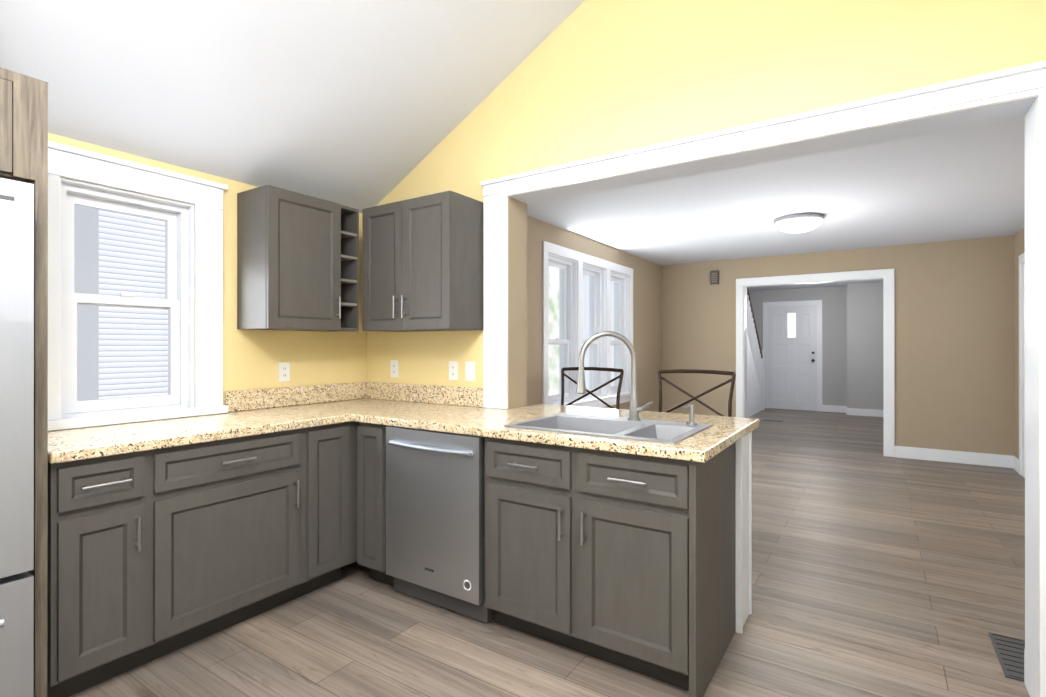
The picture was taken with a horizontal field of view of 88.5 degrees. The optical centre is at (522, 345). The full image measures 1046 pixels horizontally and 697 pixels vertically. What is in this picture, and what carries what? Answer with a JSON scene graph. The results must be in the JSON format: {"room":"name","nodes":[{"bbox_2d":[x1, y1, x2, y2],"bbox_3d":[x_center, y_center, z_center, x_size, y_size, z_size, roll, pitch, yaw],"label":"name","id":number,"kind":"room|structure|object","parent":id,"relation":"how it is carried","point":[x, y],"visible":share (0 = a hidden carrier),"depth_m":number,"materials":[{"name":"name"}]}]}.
{"room":"kitchen","nodes":[
{"label":"kitchen","id":0,"kind":"room"},
{"bbox_2d":[48,133,366,404],"bbox_3d":[-2.229,0.053,2.237,0.200,2.450,3.800,0,0,34],"label":"wall","id":1,"kind":"structure","parent":0,"point":[252,359],"depth_m":3.12,"materials":[{"name":"yellow paint"}]},
{"bbox_2d":[48,141,227,430],"bbox_3d":[-1.941,-0.257,2.622,0.255,1.239,0.870,0,0,34],"label":"kitchen window","id":2,"kind":"structure","parent":1,"relation":"in","point":[175,219],"depth_m":2.66,"materials":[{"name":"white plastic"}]},
{"bbox_2d":[278,362,289,381],"bbox_3d":[-1.440,0.157,3.237,0.008,0.116,0.072,0,0,34],"label":"outlet","id":3,"kind":"object","parent":1,"relation":"attached to","point":[283,371],"visible":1,"depth_m":3.23,"materials":[{"name":"white plastic"}]},
{"bbox_2d":[0,0,584,212],"bbox_3d":[-0.479,-1.471,1.078,4.400,1.305,3.800,0,0,34],"label":"ceiling","id":4,"kind":"structure","parent":0,"point":[360,105],"depth_m":2.56,"materials":[{"name":"white paint"}]},
{"bbox_2d":[69,408,1029,696],"bbox_3d":[2.354,1.331,5.076,4.900,0.100,13.800,0,0,34],"label":"floor","id":5,"kind":"structure","parent":0,"point":[877,572],"depth_m":2.50,"materials":[{"name":"brown wood"}]},
{"bbox_2d":[0,178,33,696],"bbox_3d":[-2.062,0.387,1.487,0.847,1.780,0.895,0,0,34],"label":"refrigerator","id":6,"kind":"object","parent":5,"relation":"on","point":[16,435],"visible":1,"depth_m":1.63,"materials":[{"name":"grey metal"}]},
{"bbox_2d":[0,67,47,696],"bbox_3d":[-2.158,0.192,1.573,0.647,2.170,1.012,0,0,34],"label":"tall cabinet","id":7,"kind":"object","parent":5,"relation":"on","point":[23,128],"visible":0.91,"depth_m":1.79,"materials":[{"name":"brown wood"}]},
{"bbox_2d":[47,449,154,696],"bbox_3d":[-1.795,0.841,2.139,0.626,0.872,0.294,0,0,34],"label":"base cabinet","id":8,"kind":"object","parent":5,"relation":"on","point":[154,554],"depth_m":1.96,"materials":[{"name":"grey wood"}]},
{"bbox_2d":[155,428,306,658],"bbox_3d":[-1.528,0.842,2.542,0.626,0.872,0.674,0,0,34],"label":"base cabinet","id":9,"kind":"object","parent":5,"relation":"on","point":[231,514],"depth_m":2.35,"materials":[{"name":"grey wood"}]},
{"bbox_2d":[48,387,347,463],"bbox_3d":[-1.533,0.326,2.513,0.651,0.155,1.230,0,0,34],"label":"countertop","id":10,"kind":"structure","parent":9,"relation":"on","point":[270,410],"depth_m":2.48,"materials":[{"name":"beige stone"}]},
{"bbox_2d":[307,421,354,592],"bbox_3d":[-1.261,0.842,2.944,0.626,0.872,0.290,0,0,34],"label":"base cabinet","id":11,"kind":"object","parent":5,"relation":"on","point":[330,448],"depth_m":2.79,"materials":[{"name":"grey wood"}]},
{"bbox_2d":[355,422,358,561],"bbox_3d":[-1.015,0.843,3.332,0.607,0.872,0.630,0,0,34],"label":"base cabinet","id":12,"kind":"object","parent":5,"relation":"on","point":[356,423],"depth_m":2.94,"materials":[{"name":"grey wood"}]},
{"bbox_2d":[357,422,393,585],"bbox_3d":[-0.627,0.842,3.074,0.235,0.872,0.626,0,0,34],"label":"base cabinet","id":13,"kind":"object","parent":5,"relation":"on","point":[371,438],"depth_m":2.82,"materials":[{"name":"grey wood"}]},
{"bbox_2d":[297,331,758,462],"bbox_3d":[-0.140,0.243,2.945,2.494,0.628,1.029,0,0,34],"label":"countertop","id":14,"kind":"structure","parent":13,"relation":"on","point":[635,429],"depth_m":2.58,"materials":[{"name":"beige stone"}]},
{"bbox_2d":[504,331,711,443],"bbox_3d":[0.386,0.242,2.416,0.772,0.628,0.540,0,0,34],"label":"sink","id":15,"kind":"object","parent":14,"relation":"in","point":[632,428],"depth_m":2.53,"materials":[{"name":"silver metal"}]},
{"bbox_2d":[386,426,494,622],"bbox_3d":[-0.286,0.846,2.813,0.608,0.866,0.670,0,0,34],"label":"dishwasher","id":16,"kind":"object","parent":5,"relation":"on","point":[435,517],"visible":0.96,"depth_m":2.54,"materials":[{"name":"grey metal"}]},
{"bbox_2d":[561,367,623,408],"bbox_3d":[0.355,0.715,3.592,0.521,1.131,0.529,0,0,34],"label":"stool","id":17,"kind":"object","parent":5,"relation":"on","point":[620,376],"visible":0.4,"depth_m":3.75,"materials":[{"name":"brown metal"}]},
{"bbox_2d":[658,369,735,416],"bbox_3d":[0.960,0.714,3.191,0.521,1.131,0.529,0,0,34],"label":"stool","id":18,"kind":"object","parent":5,"relation":"on","point":[731,380],"visible":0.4,"depth_m":3.36,"materials":[{"name":"brown metal"}]},
{"bbox_2d":[747,287,763,417],"bbox_3d":[3.306,0.068,9.427,1.072,2.435,3.997,0,0,34],"label":"staircase","id":19,"kind":"structure","parent":5,"relation":"on","point":[755,378],"depth_m":10.03,"materials":[{"name":"white"}]},
{"bbox_2d":[763,419,782,421],"bbox_3d":[4.296,1.281,9.217,0.300,0.007,0.150,0,0,34],"label":"floor vent","id":20,"kind":"object","parent":5,"relation":"in","point":[772,420],"visible":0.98,"depth_m":9.20,"materials":[{"name":"grey metal"}]},
{"bbox_2d":[989,632,1024,681],"bbox_3d":[2.014,1.274,2.193,0.120,0.007,0.380,0,0,34],"label":"floor vent","id":21,"kind":"object","parent":5,"relation":"in","point":[1009,651],"visible":0.69,"depth_m":2.21,"materials":[{"name":"grey metal"}]},
{"bbox_2d":[527,216,661,411],"bbox_3d":[0.583,-0.018,5.772,0.200,2.600,4.800,0,0,34],"label":"wall","id":22,"kind":"structure","parent":0,"point":[647,310],"depth_m":6.49,"materials":[{"name":"beige paint"}]},
{"bbox_2d":[542,241,632,407],"bbox_3d":[0.714,-0.141,5.925,0.250,1.665,2.190,0,0,34],"label":"dining room window","id":23,"kind":"structure","parent":22,"relation":"in","point":[565,266],"depth_m":5.92,"materials":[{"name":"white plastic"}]},
{"bbox_2d":[367,0,1045,696],"bbox_3d":[0.710,-0.472,2.688,4.600,3.500,0.200,0,0,34],"label":"wall","id":24,"kind":"structure","parent":0,"point":[589,78],"depth_m":2.50,"materials":[{"name":"yellow paint"}]},
{"bbox_2d":[237,185,482,331],"bbox_3d":[-0.917,-0.473,3.096,1.032,0.760,0.912,0,0,34],"label":"upper cabinet","id":25,"kind":"object","parent":24,"relation":"attached to","point":[298,262],"visible":0.98,"depth_m":3.06,"materials":[{"name":"grey wood"}]},
{"bbox_2d":[390,360,398,377],"bbox_3d":[-0.865,0.154,3.606,0.072,0.116,0.008,0,0,34],"label":"outlet","id":26,"kind":"object","parent":24,"relation":"attached to","point":[394,368],"visible":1,"depth_m":3.60,"materials":[{"name":"white plastic"}]},
{"bbox_2d":[449,361,457,379],"bbox_3d":[-0.432,0.154,3.319,0.072,0.116,0.008,0,0,34],"label":"outlet","id":27,"kind":"object","parent":24,"relation":"attached to","point":[453,370],"visible":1,"depth_m":3.32,"materials":[{"name":"white plastic"}]},
{"bbox_2d":[466,362,474,380],"bbox_3d":[-0.321,0.154,3.241,0.072,0.116,0.016,0,0,34],"label":"light switch","id":28,"kind":"object","parent":24,"relation":"attached to","point":[470,371],"visible":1,"depth_m":3.24,"materials":[{"name":"white plastic"}]},
{"bbox_2d":[480,61,1045,696],"bbox_3d":[0.837,0.156,2.459,2.590,2.245,0.040,0,0,34],"label":"door frame","id":29,"kind":"structure","parent":24,"relation":"attached to","point":[1004,85],"depth_m":2.25,"materials":[{"name":"white wood"}]},
{"bbox_2d":[527,117,1024,290],"bbox_3d":[3.389,-1.217,6.702,4.530,0.120,9.450,0,0,34],"label":"ceiling","id":30,"kind":"structure","parent":0,"point":[961,184],"depth_m":4.37,"materials":[{"name":"white paint"}]},
{"bbox_2d":[774,213,824,232],"bbox_3d":[2.499,-1.094,4.862,0.410,0.130,0.410,0,0,34],"label":"light","id":31,"kind":"object","parent":30,"relation":"attached to","point":[799,223],"visible":1,"depth_m":4.74,"materials":[{"name":"white glass"}]},
{"bbox_2d":[749,282,882,410],"bbox_3d":[4.431,-0.015,8.979,3.750,2.600,4.500,0,0,34],"label":"wall","id":32,"kind":"structure","parent":0,"point":[852,345],"depth_m":10.00,"materials":[{"name":"grey paint"}]},
{"bbox_2d":[763,300,821,410],"bbox_3d":[5.408,0.192,10.804,1.080,2.190,0.075,0,0,34],"label":"front door","id":33,"kind":"structure","parent":32,"relation":"in","point":[792,339],"depth_m":10.81,"materials":[{"name":"white wood"}]},
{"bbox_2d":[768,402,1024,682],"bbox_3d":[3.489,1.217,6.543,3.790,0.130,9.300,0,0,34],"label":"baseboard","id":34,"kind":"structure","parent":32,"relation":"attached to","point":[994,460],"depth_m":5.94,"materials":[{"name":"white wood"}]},
{"bbox_2d":[662,235,1014,455],"bbox_3d":[3.613,-0.017,6.732,4.190,2.600,0.150,0,0,34],"label":"wall","id":35,"kind":"structure","parent":0,"point":[954,341],"depth_m":6.05,"materials":[{"name":"beige paint"}]},
{"bbox_2d":[710,271,718,284],"bbox_3d":[2.600,-0.927,7.285,0.100,0.180,0.048,0,0,34],"label":"door chime","id":36,"kind":"object","parent":35,"relation":"attached to","point":[714,277],"visible":1,"depth_m":7.27,"materials":[{"name":"grey plastic"}]},
{"bbox_2d":[736,268,894,456],"bbox_3d":[3.607,0.195,6.736,1.735,2.175,0.190,0,0,34],"label":"trim","id":37,"kind":"structure","parent":35,"relation":"attached to","point":[886,276],"depth_m":6.45,"materials":[{"name":"white wood"}]},
{"bbox_2d":[1014,227,1024,458],"bbox_3d":[3.908,-0.021,3.566,0.200,2.600,4.800,0,0,34],"label":"wall","id":38,"kind":"structure","parent":0,"point":[1019,243],"depth_m":5.50,"materials":[{"name":"beige paint"}]},
{"bbox_2d":[1019,252,1024,475],"bbox_3d":[4.667,0.191,4.910,0.020,2.180,1.080,0,0,34],"label":"door frame","id":39,"kind":"structure","parent":38,"relation":"attached to","point":[1021,258],"depth_m":5.30,"materials":[{"name":"white wood"}]},
{"bbox_2d":[1021,262,1024,477],"bbox_3d":[4.666,0.236,4.912,0.018,2.080,0.900,0,0,34],"label":"room door","id":40,"kind":"structure","parent":38,"relation":"in","point":[1023,369],"depth_m":5.21,"materials":[{"name":"white wood"}]},
{"label":"outside","id":41,"kind":"structure","parent":0,"visible":0},
{"bbox_2d":[74,205,167,400],"bbox_3d":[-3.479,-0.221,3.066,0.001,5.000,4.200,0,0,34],"label":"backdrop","id":42,"kind":"structure","parent":41,"point":[115,228],"depth_m":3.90,"materials":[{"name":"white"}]},
{"bbox_2d":[548,266,558,395],"bbox_3d":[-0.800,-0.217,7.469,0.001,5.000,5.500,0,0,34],"label":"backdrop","id":43,"kind":"structure","parent":41,"point":[553,305],"depth_m":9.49,"materials":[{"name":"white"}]},
{"bbox_3d":[0.490,0.843,2.833,1.247,0.872,0.200,0,0,34],"label":"wall","id":44,"kind":"structure","parent":0,"visible":0},
{"bbox_2d":[735,431,751,633],"bbox_3d":[1.021,0.842,2.480,0.028,0.872,0.224,0,0,34],"label":"trim","id":45,"kind":"structure","parent":44,"relation":"attached to","point":[743,481],"depth_m":2.44,"materials":[{"name":"white wood"}]}
]}

